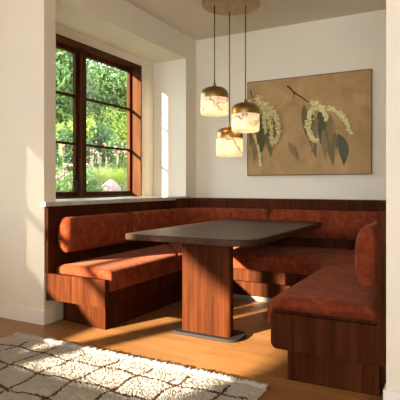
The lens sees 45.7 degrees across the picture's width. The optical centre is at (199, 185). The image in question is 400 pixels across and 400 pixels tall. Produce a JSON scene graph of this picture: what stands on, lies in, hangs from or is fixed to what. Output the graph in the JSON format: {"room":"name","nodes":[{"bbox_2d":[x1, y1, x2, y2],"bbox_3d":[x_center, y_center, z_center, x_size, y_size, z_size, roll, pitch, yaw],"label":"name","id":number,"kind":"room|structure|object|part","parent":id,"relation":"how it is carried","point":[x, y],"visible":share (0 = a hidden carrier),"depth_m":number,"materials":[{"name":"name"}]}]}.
{"room":"dining room","nodes":[
{"label":"dining room","id":0,"kind":"room"},
{"bbox_2d":[0,0,195,320],"bbox_3d":[-0.968,-0.380,5.239,0.678,3.060,2.620,0,0,28],"label":"wall","id":1,"kind":"structure","parent":0,"point":[166,55],"depth_m":4.16,"materials":[{"name":"beige paint"}]},
{"bbox_2d":[0,303,54,325],"bbox_3d":[-1.769,1.087,4.240,1.174,0.125,0.129,0,0,28],"label":"baseboard","id":2,"kind":"structure","parent":1,"relation":"attached to","point":[19,313],"depth_m":4.00,"materials":[{"name":"white paint"}]},
{"bbox_2d":[56,33,141,198],"bbox_3d":[-1.266,-0.690,5.183,0.194,1.640,1.900,0,0,28],"label":"window","id":3,"kind":"structure","parent":1,"relation":"in","point":[80,51],"depth_m":5.39,"materials":[{"name":"brown wood"}]},
{"bbox_3d":[-1.554,-0.688,4.789,0.045,1.600,0.888,0,0,28],"label":"sash","id":4,"kind":"part","parent":3,"relation":"part of","materials":[{"name":"brown wood"}]},
{"bbox_3d":[-1.310,-0.020,5.029,0.048,0.140,0.025,0,0,28],"label":"handle","id":5,"kind":"part","parent":3,"relation":"part of","materials":[{"name":"metal"}]},
{"bbox_3d":[-1.306,-0.688,5.199,0.105,1.600,0.070,0,0,28],"label":"post","id":6,"kind":"part","parent":3,"relation":"part of","materials":[{"name":"brown wood"}]},
{"bbox_3d":[-1.099,-0.688,5.638,0.045,1.600,0.898,0,0,28],"label":"sash","id":7,"kind":"part","parent":3,"relation":"part of","materials":[{"name":"brown wood"}]},
{"bbox_2d":[41,196,190,206],"bbox_3d":[-0.927,0.149,5.059,0.545,0.039,2.420,0,0,28],"label":"window sill","id":8,"kind":"structure","parent":1,"relation":"attached to","point":[78,201],"depth_m":4.65,"materials":[{"name":"stone"}]},
{"bbox_2d":[0,299,382,399],"bbox_3d":[-0.817,1.190,-0.413,7.450,0.080,12.700,0,0,28],"label":"floor","id":9,"kind":"structure","parent":0,"point":[150,335],"depth_m":3.42,"materials":[{"name":"brown wood"}]},
{"bbox_2d":[0,332,267,399],"bbox_3d":[-0.972,1.133,2.305,2.052,0.033,2.068,0,0,28],"label":"area rug","id":10,"kind":"object","parent":9,"relation":"on","point":[32,367],"visible":1,"depth_m":2.82,"materials":[{"name":"beige fabric"}]},
{"bbox_2d":[45,198,385,396],"bbox_3d":[0.471,0.644,4.373,2.674,1.012,2.779,0,0,28],"label":"banquette","id":11,"kind":"object","parent":9,"relation":"on","point":[323,287],"visible":0.75,"depth_m":4.00,"materials":[{"name":"brown wood"}]},
{"bbox_3d":[-0.991,0.830,3.794,0.618,0.216,0.034,0,0,28],"label":"panel","id":12,"kind":"part","parent":11,"relation":"part of","materials":[{"name":"brown wood"}]},
{"bbox_2d":[58,212,130,252],"bbox_3d":[-0.940,0.412,4.368,0.144,0.300,0.902,0,0,28],"label":"cushion","id":13,"kind":"object","parent":11,"relation":"on","point":[77,231],"depth_m":4.22,"materials":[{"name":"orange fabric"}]},
{"bbox_2d":[56,244,177,291],"bbox_3d":[-0.537,0.739,4.601,0.611,0.171,1.768,0,0,28],"label":"seat cushion","id":14,"kind":"object","parent":11,"relation":"on","point":[124,268],"depth_m":4.14,"materials":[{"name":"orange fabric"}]},
{"bbox_2d":[128,209,171,240],"bbox_3d":[-0.542,0.412,5.110,0.144,0.300,0.774,0,0,28],"label":"cushion","id":15,"kind":"object","parent":11,"relation":"on","point":[141,219],"depth_m":5.01,"materials":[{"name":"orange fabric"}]},
{"bbox_2d":[167,243,181,270],"bbox_3d":[0.027,0.739,5.213,0.700,0.171,1.138,0,0,-11],"label":"seat cushion","id":16,"kind":"object","parent":11,"relation":"on","point":[175,249],"depth_m":4.76,"materials":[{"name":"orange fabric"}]},
{"bbox_3d":[0.407,0.560,4.277,2.649,0.780,2.522,0,0,28],"label":"panel","id":17,"kind":"part","parent":11,"relation":"part of","materials":[{"name":"brown wood"}]},
{"bbox_2d":[169,208,269,226],"bbox_3d":[0.217,0.412,5.591,1.221,0.300,0.402,0,0,5],"label":"cushion","id":18,"kind":"object","parent":11,"relation":"on","point":[180,216],"depth_m":5.57,"materials":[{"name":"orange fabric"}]},
{"bbox_2d":[233,244,348,272],"bbox_3d":[0.763,0.739,4.992,1.536,0.171,0.846,0,0,28],"label":"seat cushion","id":19,"kind":"object","parent":11,"relation":"on","point":[264,258],"depth_m":4.66,"materials":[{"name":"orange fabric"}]},
{"bbox_2d":[267,263,376,322],"bbox_3d":[1.133,0.739,3.558,0.621,0.171,1.930,0,0,28],"label":"seat cushion","id":20,"kind":"object","parent":11,"relation":"on","point":[333,293],"depth_m":2.81,"materials":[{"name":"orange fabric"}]},
{"bbox_2d":[289,249,354,275],"bbox_3d":[1.383,0.739,4.495,1.106,0.171,0.772,0,0,-20],"label":"seat cushion","id":21,"kind":"object","parent":11,"relation":"on","point":[302,262],"depth_m":4.42,"materials":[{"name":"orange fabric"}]},
{"bbox_2d":[269,209,376,239],"bbox_3d":[1.439,0.412,4.979,1.515,0.300,0.375,0,0,42],"label":"cushion","id":22,"kind":"object","parent":11,"relation":"on","point":[336,224],"depth_m":5.02,"materials":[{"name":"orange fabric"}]},
{"bbox_3d":[0.711,0.856,2.690,0.640,0.212,0.037,0,0,28],"label":"panel","id":23,"kind":"part","parent":11,"relation":"part of","materials":[{"name":"brown wood"}]},
{"bbox_2d":[355,221,376,288],"bbox_3d":[1.390,0.405,3.510,0.144,0.356,1.960,0,0,28],"label":"cushion","id":24,"kind":"object","parent":11,"relation":"on","point":[366,241],"depth_m":2.65,"materials":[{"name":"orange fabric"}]},
{"bbox_2d":[125,219,320,342],"bbox_3d":[0.338,0.765,4.409,1.098,0.770,1.970,0,0,28],"label":"dining table","id":25,"kind":"object","parent":9,"relation":"on","point":[207,247],"visible":1,"depth_m":3.64,"materials":[{"name":"brown wood"}]},
{"bbox_3d":[0.080,1.139,3.693,0.560,0.022,0.255,0,0,28],"label":"foot plate","id":26,"kind":"part","parent":25,"relation":"part of","materials":[{"name":"metal"}]},
{"bbox_2d":[125,0,385,39],"bbox_3d":[-0.817,-1.960,-0.413,7.450,0.100,12.700,0,0,28],"label":"ceiling","id":27,"kind":"structure","parent":0,"point":[188,17],"depth_m":5.26,"materials":[{"name":"paint"}]},
{"bbox_2d":[200,0,260,156],"bbox_3d":[0.319,-1.109,4.805,0.590,1.601,0.601,0,0,28],"label":"pendant light","id":28,"kind":"object","parent":27,"relation":"hanging from","point":[214,99],"visible":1,"depth_m":4.76,"materials":[{"name":"gold metal"}]},
{"bbox_3d":[0.147,-0.799,4.800,0.282,0.165,0.282,0,0,28],"label":"lamp shade","id":29,"kind":"part","parent":28,"relation":"part of","materials":[{"name":"white stone"}]},
{"bbox_3d":[0.147,-1.423,4.800,0.010,0.805,0.010,0,0,28],"label":"cord","id":30,"kind":"part","parent":28,"relation":"part of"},
{"bbox_3d":[0.310,-0.404,4.990,0.282,0.189,0.282,0,0,28],"label":"lamp shade","id":31,"kind":"part","parent":28,"relation":"part of","materials":[{"name":"white stone"}]},
{"bbox_3d":[0.310,-1.228,4.990,0.010,1.193,0.010,0,0,28],"label":"cord","id":32,"kind":"part","parent":28,"relation":"part of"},
{"bbox_3d":[0.460,-1.343,4.800,0.010,0.965,0.010,0,0,28],"label":"cord","id":33,"kind":"part","parent":28,"relation":"part of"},
{"bbox_3d":[0.460,-0.634,4.800,0.282,0.176,0.282,0,0,28],"label":"lamp shade","id":34,"kind":"part","parent":28,"relation":"part of","materials":[{"name":"white stone"}]},
{"bbox_2d":[196,9,385,201],"bbox_3d":[2.373,-0.380,5.008,6.950,3.060,0.130,0,0,28],"label":"wall","id":35,"kind":"structure","parent":0,"point":[355,41],"depth_m":5.62,"materials":[{"name":"beige paint"}]},
{"bbox_2d":[247,68,371,175],"bbox_3d":[1.227,-0.702,5.508,1.456,1.149,0.070,0,0,28],"label":"painting","id":36,"kind":"object","parent":35,"relation":"attached to","point":[319,124],"visible":0.94,"depth_m":5.46,"materials":[{"name":"fabric"}]},
{"bbox_2d":[386,0,399,391],"bbox_3d":[3.180,-0.380,2.873,3.510,3.060,2.870,0,0,28],"label":"wall","id":37,"kind":"structure","parent":0,"point":[392,6],"depth_m":2.42,"materials":[{"name":"beige paint"}]},
{"bbox_2d":[383,384,399,399],"bbox_3d":[2.470,1.097,1.669,3.424,0.105,0.104,0,0,28],"label":"baseboard","id":38,"kind":"structure","parent":37,"relation":"attached to","point":[387,395],"depth_m":2.42,"materials":[{"name":"white paint"}]},
{"label":"outside","id":39,"kind":"structure","parent":0,"visible":0},
{"bbox_2d":[68,167,126,190],"bbox_3d":[-4.160,-0.118,20.386,18.000,2.616,36.000,0,0,28],"label":"ground","id":40,"kind":"structure","parent":39,"point":[125,185],"depth_m":14.55,"materials":[{"name":"plant"}]},
{"bbox_2d":[56,144,72,187],"bbox_3d":[-3.155,-0.366,10.710,0.974,1.296,0.890,0,0,28],"label":"flower spikes","id":41,"kind":"object","parent":40,"relation":"on","point":[61,146],"visible":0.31,"depth_m":10.68,"materials":[{"name":"beige plant"}]},
{"bbox_3d":[-3.100,-0.351,10.728,0.821,1.266,0.721,0,0,28],"label":"stem","id":42,"kind":"part","parent":41,"relation":"part of","materials":[{"name":"green plant"}]},
{"bbox_2d":[56,171,88,198],"bbox_3d":[-2.536,0.175,8.714,0.930,0.987,0.733,0,0,42],"label":"shrub","id":43,"kind":"object","parent":40,"relation":"on","point":[60,186],"visible":0.21,"depth_m":8.60,"materials":[{"name":"green plant"}]},
{"bbox_2d":[56,163,90,188],"bbox_3d":[-2.686,-0.023,9.770,0.967,0.989,1.020,0,0,-33],"label":"clump","id":44,"kind":"object","parent":40,"relation":"on","point":[63,173],"visible":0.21,"depth_m":9.55,"materials":[{"name":"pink plant"}]},
{"bbox_3d":[-2.686,0.006,9.731,0.937,0.931,0.914,0,0,28],"label":"stem","id":45,"kind":"part","parent":44,"relation":"part of","materials":[{"name":"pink plant"}]},
{"bbox_2d":[56,48,96,127],"bbox_3d":[-4.919,-2.963,15.287,3.048,5.185,2.523,0,0,28],"label":"tree","id":46,"kind":"object","parent":40,"relation":"on","point":[64,59],"visible":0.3,"depth_m":14.68,"materials":[{"name":"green plant"}]},
{"bbox_2d":[56,117,96,177],"bbox_3d":[-3.919,-1.129,13.673,1.705,1.945,1.956,0,0,28],"label":"shrub","id":47,"kind":"object","parent":40,"relation":"on","point":[58,126],"visible":0.15,"depth_m":13.70,"materials":[{"name":"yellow plant"}]},
{"bbox_2d":[56,124,97,179],"bbox_3d":[-3.482,-0.779,12.569,1.502,1.691,1.317,0,0,28],"label":"shrub","id":48,"kind":"object","parent":40,"relation":"on","point":[68,155],"visible":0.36,"depth_m":12.38,"materials":[{"name":"green plant"}]},
{"bbox_2d":[60,68,99,123],"bbox_3d":[-5.092,-2.599,17.074,3.094,4.103,3.064,0,0,28],"label":"tree","id":49,"kind":"object","parent":40,"relation":"on","point":[89,93],"visible":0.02,"depth_m":17.22,"materials":[{"name":"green plant"}]},
{"bbox_2d":[86,149,97,178],"bbox_3d":[-2.835,-0.406,12.005,0.580,1.194,0.608,0,0,28],"label":"clump","id":50,"kind":"object","parent":40,"relation":"on","point":[96,152],"visible":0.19,"depth_m":12.03,"materials":[{"name":"pink plant"}]},
{"bbox_2d":[86,166,104,197],"bbox_3d":[-2.120,0.147,9.142,0.606,1.091,0.787,0,0,28],"label":"shrub","id":51,"kind":"object","parent":40,"relation":"on","point":[90,188],"visible":0.23,"depth_m":9.05,"materials":[{"name":"green plant"}]},
{"bbox_2d":[65,106,126,162],"bbox_3d":[-3.629,-1.581,16.221,2.211,2.475,2.010,0,0,28],"label":"shrub","id":52,"kind":"object","parent":40,"relation":"on","point":[115,127],"visible":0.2,"depth_m":16.27,"materials":[{"name":"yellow plant"}]},
{"bbox_2d":[70,120,123,170],"bbox_3d":[-3.107,-1.045,14.636,1.887,1.859,2.119,0,0,-14],"label":"shrub","id":53,"kind":"object","parent":40,"relation":"on","point":[104,133],"visible":0.33,"depth_m":14.19,"materials":[{"name":"green plant"}]},
{"bbox_2d":[89,153,118,174],"bbox_3d":[-2.475,-0.298,12.100,0.751,1.115,0.917,0,0,-29],"label":"flower spikes","id":54,"kind":"object","parent":40,"relation":"on","point":[98,157],"visible":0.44,"depth_m":12.09,"materials":[{"name":"beige plant"}]},
{"bbox_2d":[86,60,123,127],"bbox_3d":[-4.675,-3.171,19.671,2.972,4.960,3.284,0,0,28],"label":"tree","id":55,"kind":"object","parent":40,"relation":"on","point":[97,107],"visible":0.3,"depth_m":19.38,"materials":[{"name":"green plant"}]},
{"bbox_2d":[90,167,120,186],"bbox_3d":[-2.396,-0.050,11.198,1.243,0.827,1.254,0,0,28],"label":"clump","id":56,"kind":"object","parent":40,"relation":"on","point":[100,176],"visible":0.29,"depth_m":11.02,"materials":[{"name":"plant"}]},
{"bbox_2d":[89,166,126,186],"bbox_3d":[-2.220,-0.096,11.937,1.388,0.826,1.312,0,0,28],"label":"clump","id":57,"kind":"object","parent":40,"relation":"on","point":[104,168],"visible":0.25,"depth_m":11.83,"materials":[{"name":"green plant"}]},
{"bbox_2d":[90,63,126,130],"bbox_3d":[-3.511,-3.068,20.397,3.354,5.063,3.170,0,0,28],"label":"tree","id":58,"kind":"object","parent":40,"relation":"on","point":[122,88],"visible":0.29,"depth_m":19.50,"materials":[{"name":"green plant"}]},
{"bbox_2d":[94,141,126,190],"bbox_3d":[-2.460,-0.529,13.053,1.052,1.397,1.008,0,0,10],"label":"clump","id":59,"kind":"object","parent":40,"relation":"on","point":[104,144],"visible":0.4,"depth_m":13.00,"materials":[{"name":"pink plant"}]},
{"bbox_2d":[101,179,120,197],"bbox_3d":[-2.009,0.203,10.450,0.491,0.700,0.651,0,0,28],"label":"boulder","id":60,"kind":"object","parent":40,"relation":"on","point":[109,185],"visible":0.27,"depth_m":10.29,"materials":[{"name":"white stone"}]},
{"bbox_2d":[97,136,126,181],"bbox_3d":[-2.523,-0.719,14.408,1.580,1.530,1.391,0,0,28],"label":"shrub","id":61,"kind":"object","parent":40,"relation":"on","point":[112,142],"visible":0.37,"depth_m":14.09,"materials":[{"name":"green plant"}]},
{"bbox_2d":[104,112,126,158],"bbox_3d":[-2.778,-1.469,17.232,2.088,2.396,1.505,0,0,8],"label":"shrub","id":62,"kind":"object","parent":40,"relation":"on","point":[125,121],"visible":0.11,"depth_m":16.93,"materials":[{"name":"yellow plant"}]}
]}

